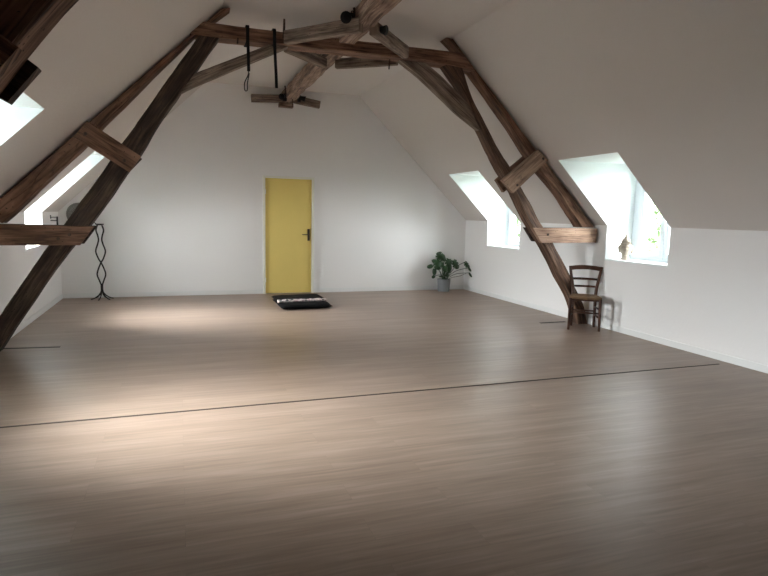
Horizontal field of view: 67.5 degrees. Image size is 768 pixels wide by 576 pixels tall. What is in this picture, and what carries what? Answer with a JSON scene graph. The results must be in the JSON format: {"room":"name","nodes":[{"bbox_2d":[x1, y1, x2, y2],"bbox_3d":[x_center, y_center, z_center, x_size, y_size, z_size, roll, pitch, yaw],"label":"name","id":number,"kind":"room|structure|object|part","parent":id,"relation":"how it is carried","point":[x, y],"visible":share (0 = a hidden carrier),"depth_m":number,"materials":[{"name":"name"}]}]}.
{"room":"exercise studio","nodes":[
{"label":"exercise studio","id":0,"kind":"room"},
{"bbox_2d":[0,212,61,324],"bbox_3d":[-2.412,0.516,1.509,0.001,1.377,16.300,-1,8,-20],"label":"wall","id":1,"kind":"structure","parent":0,"point":[16,262],"depth_m":6.91,"materials":[{"name":"white paint"}]},
{"bbox_2d":[26,245,44,249],"bbox_3d":[-4.800,-1.156,7.393,0.522,1.276,0.970,-1,8,-20],"label":"window","id":2,"kind":"structure","parent":1,"relation":"in","point":[28,247],"depth_m":7.51,"materials":[{"name":"white paint"}]},
{"bbox_2d":[10,294,62,338],"bbox_3d":[-2.420,1.163,1.588,0.012,0.075,16.288,-1,8,-20],"label":"baseboard","id":3,"kind":"structure","parent":1,"relation":"attached to","point":[40,312],"depth_m":7.49,"materials":[{"name":"white paint"}]},
{"bbox_2d":[50,215,57,224],"bbox_3d":[-4.762,-0.883,8.233,0.100,0.325,0.480,-1,8,-20],"label":"wall bracket","id":4,"kind":"object","parent":1,"relation":"attached to","point":[56,217],"visible":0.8,"depth_m":8.43,"materials":[{"name":"black metal"}]},
{"bbox_2d":[0,0,223,211],"bbox_3d":[-1.308,-1.272,1.662,2.257,2.182,16.300,-1,8,-20],"label":"wall","id":5,"kind":"structure","parent":0,"point":[98,49],"depth_m":4.82,"materials":[{"name":"grey paint"}]},
{"bbox_2d":[0,93,43,145],"bbox_3d":[-3.052,-0.656,3.731,1.348,1.260,1.055,-1,8,-20],"label":"trim","id":6,"kind":"structure","parent":5,"relation":"attached to","point":[13,117],"depth_m":4.31,"materials":[{"name":"white paint"}]},
{"bbox_2d":[24,151,103,224],"bbox_3d":[-4.411,-1.172,7.530,1.348,1.260,0.970,-1,8,-20],"label":"trim","id":7,"kind":"structure","parent":5,"relation":"attached to","point":[33,215],"depth_m":7.98,"materials":[{"name":"white paint"}]},
{"bbox_2d":[58,82,465,293],"bbox_3d":[-1.735,-1.672,10.180,7.163,3.559,0.001,-1,8,-20],"label":"wall","id":8,"kind":"structure","parent":0,"point":[188,216],"depth_m":10.00,"materials":[{"name":"white paint"}]},
{"bbox_2d":[66,203,78,218],"bbox_3d":[-4.836,-1.167,9.118,0.368,0.368,0.027,-1,8,-20],"label":"disc","id":9,"kind":"object","parent":8,"relation":"attached to","point":[68,213],"visible":0.1,"depth_m":9.07,"materials":[{"name":"grey wicker"}]},
{"bbox_2d":[63,290,262,297],"bbox_3d":[-3.655,0.097,9.727,3.168,0.075,0.012,-1,8,-20],"label":"baseboard","id":10,"kind":"structure","parent":8,"relation":"attached to","point":[216,292],"depth_m":9.71,"materials":[{"name":"white paint"}]},
{"bbox_2d":[263,175,313,293],"bbox_3d":[-1.695,-0.932,10.249,0.907,2.075,0.087,-1,8,-20],"label":"door","id":11,"kind":"structure","parent":8,"relation":"in","point":[288,202],"depth_m":10.26,"materials":[{"name":"yellow paint"}]},
{"bbox_3d":[-1.402,-0.954,10.338,0.145,0.210,0.062,-1,8,-20],"label":"handle","id":12,"kind":"part","parent":11,"relation":"part of","materials":[{"name":"black metal"}]},
{"bbox_2d":[314,285,462,291],"bbox_3d":[0.151,0.014,11.078,3.077,0.075,0.012,-1,8,-20],"label":"baseboard","id":13,"kind":"structure","parent":8,"relation":"attached to","point":[453,286],"depth_m":11.00,"materials":[{"name":"white paint"}]},
{"bbox_2d":[209,0,511,95],"bbox_3d":[1.028,-2.404,2.343,2.646,0.001,16.300,-1,8,-20],"label":"ceiling","id":14,"kind":"structure","parent":0,"point":[417,23],"depth_m":6.49,"materials":[{"name":"grey paint"}]},
{"bbox_2d":[251,0,408,108],"bbox_3d":[1.033,-2.208,2.380,1.436,0.320,16.275,-1,8,-20],"label":"ridge beam","id":15,"kind":"structure","parent":14,"relation":"attached to","point":[368,13],"depth_m":6.29,"materials":[{"name":"brown wood"}]},
{"bbox_2d":[279,93,286,100],"bbox_3d":[-1.663,-3.170,9.501,0.100,0.144,0.158,4,8,17],"label":"spotlight","id":16,"kind":"object","parent":15,"relation":"attached to","point":[282,97],"visible":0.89,"depth_m":9.45,"materials":[{"name":"black metal"}]},
{"bbox_2d":[297,95,305,102],"bbox_3d":[-1.383,-3.178,9.614,0.158,0.144,0.100,1,7,-2],"label":"spotlight","id":17,"kind":"object","parent":15,"relation":"attached to","point":[300,98],"visible":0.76,"depth_m":9.59,"materials":[{"name":"black metal"}]},
{"bbox_2d":[340,11,354,23],"bbox_3d":[-0.351,-2.689,5.716,0.114,0.165,0.182,4,8,17],"label":"spotlight","id":18,"kind":"object","parent":15,"relation":"attached to","point":[345,16],"visible":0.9,"depth_m":5.65,"materials":[{"name":"black metal"}]},
{"bbox_2d":[379,25,387,35],"bbox_3d":[-0.035,-2.638,5.866,0.158,0.144,0.100,7,9,38],"label":"spotlight","id":19,"kind":"object","parent":15,"relation":"attached to","point":[383,30],"visible":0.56,"depth_m":5.82,"materials":[{"name":"black metal"}]},
{"bbox_2d":[0,289,767,575],"bbox_3d":[0.946,1.126,2.793,7.163,0.001,16.300,-1,8,-20],"label":"floor","id":20,"kind":"structure","parent":0,"point":[664,472],"depth_m":3.67,"materials":[{"name":"laminate"}]},
{"bbox_2d":[4,346,60,348],"bbox_3d":[-3.658,0.616,5.930,0.582,0.004,0.050,0,7,-14],"label":"trim","id":21,"kind":"structure","parent":20,"relation":"on","point":[54,346],"depth_m":5.94,"materials":[{"name":"grey metal"}]},
{"bbox_2d":[0,0,78,104],"bbox_3d":[0.929,-0.649,2.707,7.134,3.538,0.330,-1,8,-20],"label":"roof truss","id":22,"kind":"object","parent":20,"relation":"on","point":[24,24],"visible":1,"depth_m":1.88,"materials":[{"name":"brown wood"}]},
{"bbox_3d":[-1.424,-0.855,1.694,0.604,0.483,0.063,-1,8,-20],"label":"clamp plate","id":23,"kind":"part","parent":22,"relation":"part of","materials":[{"name":"brown wood"}]},
{"bbox_3d":[-1.513,-0.889,1.944,0.604,0.482,0.063,-1,8,-20],"label":"clamp plate","id":24,"kind":"part","parent":22,"relation":"part of","materials":[{"name":"brown wood"}]},
{"bbox_2d":[91,222,112,300],"bbox_3d":[-4.497,-0.471,9.131,0.325,1.312,0.331,-1,8,-20],"label":"candle stand","id":25,"kind":"object","parent":20,"relation":"on","point":[101,261],"visible":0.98,"depth_m":9.12,"materials":[{"name":"black metal"}]},
{"bbox_3d":[-4.504,-0.515,9.135,0.152,0.967,0.022,-1,8,-20],"label":"rod","id":26,"kind":"part","parent":25,"relation":"part of","materials":[{"name":"black metal"}]},
{"bbox_3d":[-4.487,-0.513,9.116,0.152,0.967,0.022,-1,8,-20],"label":"rod","id":27,"kind":"part","parent":25,"relation":"part of","materials":[{"name":"black metal"}]},
{"bbox_2d":[0,8,596,350],"bbox_3d":[-0.497,-1.194,6.701,7.139,3.543,0.338,-1,8,-20],"label":"roof truss","id":28,"kind":"object","parent":20,"relation":"on","point":[123,157],"visible":0.99,"depth_m":5.98,"materials":[{"name":"brown wood"}]},
{"bbox_3d":[-3.373,-0.516,5.626,0.973,0.201,0.063,-1,8,-20],"label":"tie plate","id":29,"kind":"part","parent":28,"relation":"part of","materials":[{"name":"brown wood"}]},
{"bbox_3d":[-3.462,-0.550,5.875,0.973,0.202,0.063,-1,8,-20],"label":"tie plate","id":30,"kind":"part","parent":28,"relation":"part of","materials":[{"name":"brown wood"}]},
{"bbox_3d":[-2.749,-1.403,5.728,0.606,0.476,0.063,-1,8,-20],"label":"clamp plate","id":31,"kind":"part","parent":28,"relation":"part of","materials":[{"name":"brown wood"}]},
{"bbox_3d":[-2.817,-0.993,5.903,2.210,3.238,0.199,-1,8,-20],"label":"post","id":32,"kind":"part","parent":28,"relation":"part of","materials":[{"name":"brown wood"}]},
{"bbox_2d":[244,25,249,90],"bbox_3d":[-1.486,-2.439,6.173,0.067,0.684,0.258,-1,8,-20],"label":"strap","id":33,"kind":"object","parent":28,"relation":"hanging from","point":[247,44],"visible":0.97,"depth_m":6.06,"materials":[{"name":"black"}]},
{"bbox_2d":[271,28,277,87],"bbox_3d":[-1.203,-2.478,6.273,0.054,0.619,0.250,-1,8,-20],"label":"strap","id":34,"kind":"object","parent":28,"relation":"hanging from","point":[273,29],"visible":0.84,"depth_m":6.16,"materials":[{"name":"black"}]},
{"bbox_3d":[1.733,-1.528,7.601,0.588,0.533,0.062,-1,8,-20],"label":"clamp plate","id":35,"kind":"part","parent":28,"relation":"part of","materials":[{"name":"brown wood"}]},
{"bbox_3d":[1.760,-1.092,7.525,2.327,3.238,0.201,-1,8,-20],"label":"post","id":36,"kind":"part","parent":28,"relation":"part of","materials":[{"name":"brown wood"}]},
{"bbox_3d":[1.788,-1.488,7.340,0.658,0.559,0.063,-1,8,-20],"label":"clamp plate","id":37,"kind":"part","parent":28,"relation":"part of","materials":[{"name":"brown wood"}]},
{"bbox_3d":[2.339,-0.738,7.925,0.964,0.194,0.063,-1,8,-20],"label":"tie plate","id":38,"kind":"part","parent":28,"relation":"part of","materials":[{"name":"brown wood"}]},
{"bbox_3d":[2.397,-0.701,7.665,1.019,0.201,0.063,-1,8,-20],"label":"tie plate","id":39,"kind":"part","parent":28,"relation":"part of","materials":[{"name":"brown wood"}]},
{"bbox_2d":[271,294,331,309],"bbox_3d":[-1.310,0.209,9.100,0.827,0.120,1.000,-1,8,-20],"label":"floor cushion","id":40,"kind":"object","parent":20,"relation":"on","point":[296,301],"visible":1,"depth_m":8.91,"materials":[{"name":"black fabric"}]},
{"bbox_2d":[0,364,717,427],"bbox_3d":[0.170,0.856,4.749,6.979,0.004,0.022,-1,8,-20],"label":"trim","id":41,"kind":"structure","parent":20,"relation":"on","point":[708,364],"depth_m":4.50,"materials":[{"name":"grey metal"}]},
{"bbox_2d":[427,252,471,291],"bbox_3d":[1.247,-0.322,11.157,0.912,0.772,0.286,-1,8,-20],"label":"potted plant","id":42,"kind":"object","parent":20,"relation":"on","point":[443,283],"visible":1,"depth_m":11.08,"materials":[{"name":"green plant"}]},
{"bbox_3d":[1.159,-0.058,11.178,0.256,0.240,0.256,-1,8,-20],"label":"pot","id":43,"kind":"part","parent":42,"relation":"part of","materials":[{"name":"grey ceramic"}]},
{"bbox_2d":[567,265,602,331],"bbox_3d":[2.681,0.124,7.684,0.439,0.833,0.412,3,8,16],"label":"chair","id":44,"kind":"object","parent":20,"relation":"on","point":[594,298],"visible":1,"depth_m":7.74,"materials":[{"name":"brown wood"}]},
{"bbox_3d":[2.448,0.337,7.584,0.042,0.425,0.042,3,8,16],"label":"leg","id":45,"kind":"part","parent":44,"relation":"part of","materials":[{"name":"brown wood"}]},
{"bbox_3d":[2.558,0.104,7.875,0.046,0.820,0.119,-3,8,-29],"label":"leg","id":46,"kind":"part","parent":44,"relation":"part of","materials":[{"name":"brown wood"}]},
{"bbox_3d":[2.724,-0.025,7.805,0.314,0.028,0.028,3,8,16],"label":"rail","id":47,"kind":"part","parent":44,"relation":"part of","materials":[{"name":"brown wood"}]},
{"bbox_3d":[2.731,-0.124,7.806,0.346,0.036,0.030,3,8,16],"label":"rail","id":48,"kind":"part","parent":44,"relation":"part of","materials":[{"name":"brown wood"}]},
{"bbox_3d":[2.673,0.115,7.654,0.408,0.041,0.346,3,8,16],"label":"seat","id":49,"kind":"part","parent":44,"relation":"part of","materials":[{"name":"beige wicker"}]},
{"bbox_3d":[2.673,0.143,7.658,0.402,0.022,0.332,3,8,16],"label":"seat frame","id":50,"kind":"part","parent":44,"relation":"part of","materials":[{"name":"brown wood"}]},
{"bbox_3d":[2.741,-0.273,7.813,0.402,0.076,0.042,3,8,16],"label":"rail","id":51,"kind":"part","parent":44,"relation":"part of","materials":[{"name":"brown wood"}]},
{"bbox_3d":[2.887,0.123,7.782,0.120,0.820,0.044,-3,8,-29],"label":"leg","id":52,"kind":"part","parent":44,"relation":"part of","materials":[{"name":"brown wood"}]},
{"bbox_3d":[2.803,0.358,7.483,0.042,0.425,0.042,3,8,16],"label":"leg","id":53,"kind":"part","parent":44,"relation":"part of","materials":[{"name":"brown wood"}]},
{"bbox_2d":[359,0,767,230],"bbox_3d":[3.314,-1.372,3.301,2.260,2.182,16.300,-1,8,-20],"label":"sloped ceiling","id":54,"kind":"structure","parent":0,"point":[678,89],"depth_m":5.70,"materials":[{"name":"grey paint"}]},
{"bbox_2d":[449,171,508,244],"bbox_3d":[1.951,-1.342,10.034,1.348,1.260,1.068,-1,8,-20],"label":"trim","id":55,"kind":"structure","parent":54,"relation":"attached to","point":[473,184],"depth_m":10.57,"materials":[{"name":"white paint"}]},
{"bbox_2d":[559,152,635,258],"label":"window","id":56,"kind":"structure","parent":54,"relation":"attached to","point":[605,180],"depth_m":7.61,"materials":[{"name":"white paint"}]},
{"bbox_2d":[463,220,767,365],"bbox_3d":[4.337,0.370,3.904,0.001,1.377,16.300,-1,8,-20],"label":"wall","id":57,"kind":"structure","parent":0,"point":[711,294],"depth_m":6.69,"materials":[{"name":"white paint"}]},
{"bbox_2d":[487,209,518,249],"bbox_3d":[2.340,-1.343,10.173,0.522,1.276,1.068,-1,8,-20],"label":"window","id":58,"kind":"structure","parent":57,"relation":"in","point":[513,244],"depth_m":10.60,"materials":[{"name":"white paint"}]},
{"bbox_3d":[2.325,-0.720,10.253,0.522,0.020,1.068,-1,8,-20],"label":"sill","id":59,"kind":"part","parent":58,"relation":"part of","materials":[{"name":"white paint"}]},
{"bbox_3d":[2.534,-1.355,10.241,0.070,1.260,1.068,-1,8,-20],"label":"frame","id":60,"kind":"part","parent":58,"relation":"part of","materials":[{"name":"white plastic"}]},
{"bbox_3d":[2.457,-1.367,10.403,0.068,1.156,0.451,-1,8,-20],"label":"sash","id":61,"kind":"part","parent":58,"relation":"part of","materials":[{"name":"white plastic"}]},
{"bbox_2d":[463,285,767,373],"bbox_3d":[4.318,1.016,3.978,0.012,0.075,16.288,-1,8,-20],"label":"baseboard","id":62,"kind":"structure","parent":57,"relation":"attached to","point":[715,355],"depth_m":6.97,"materials":[{"name":"white paint"}]},
{"bbox_2d":[604,179,669,267],"bbox_3d":[3.391,-0.943,7.234,0.522,1.276,1.052,-1,8,-20],"label":"window","id":63,"kind":"structure","parent":57,"relation":"in","point":[638,256],"depth_m":7.61,"materials":[{"name":"white paint"}]},
{"bbox_2d":[618,234,633,259],"bbox_3d":[3.200,-0.544,7.608,0.169,0.348,0.168,-2,8,-26],"label":"statue","id":64,"kind":"object","parent":63,"relation":"on","point":[626,247],"visible":0.98,"depth_m":7.56,"materials":[{"name":"stone"}]},
{"bbox_3d":[3.377,-0.321,7.313,0.522,0.020,1.052,-1,8,-20],"label":"sill","id":65,"kind":"part","parent":63,"relation":"part of","materials":[{"name":"white paint"}]},
{"bbox_3d":[3.586,-0.956,7.302,0.070,1.260,1.052,-1,8,-20],"label":"frame","id":66,"kind":"part","parent":63,"relation":"part of","materials":[{"name":"white plastic"}]},
{"bbox_3d":[3.509,-0.967,7.460,0.068,1.156,0.443,-1,8,-20],"label":"sash","id":67,"kind":"part","parent":63,"relation":"part of","materials":[{"name":"white plastic"}]},
{"bbox_3d":[3.643,-0.917,7.087,0.068,1.156,0.343,-1,8,-20],"label":"sash","id":68,"kind":"part","parent":63,"relation":"part of","materials":[{"name":"white plastic"}]},
{"label":"outside","id":69,"kind":"structure","parent":0,"visible":0},
{"label":"ground","id":70,"kind":"structure","parent":69,"visible":0},
{"bbox_2d":[515,217,519,239],"bbox_3d":[5.334,-1.244,24.828,3.822,5.357,3.474,6,9,33],"label":"leafy tree","id":71,"kind":"object","parent":70,"relation":"on","point":[517,220],"visible":0.02,"depth_m":23.85,"materials":[{"name":"green plant"}]},
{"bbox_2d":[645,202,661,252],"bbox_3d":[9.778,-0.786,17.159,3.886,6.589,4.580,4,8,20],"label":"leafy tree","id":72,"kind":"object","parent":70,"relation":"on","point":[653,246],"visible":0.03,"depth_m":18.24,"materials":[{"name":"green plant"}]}
]}

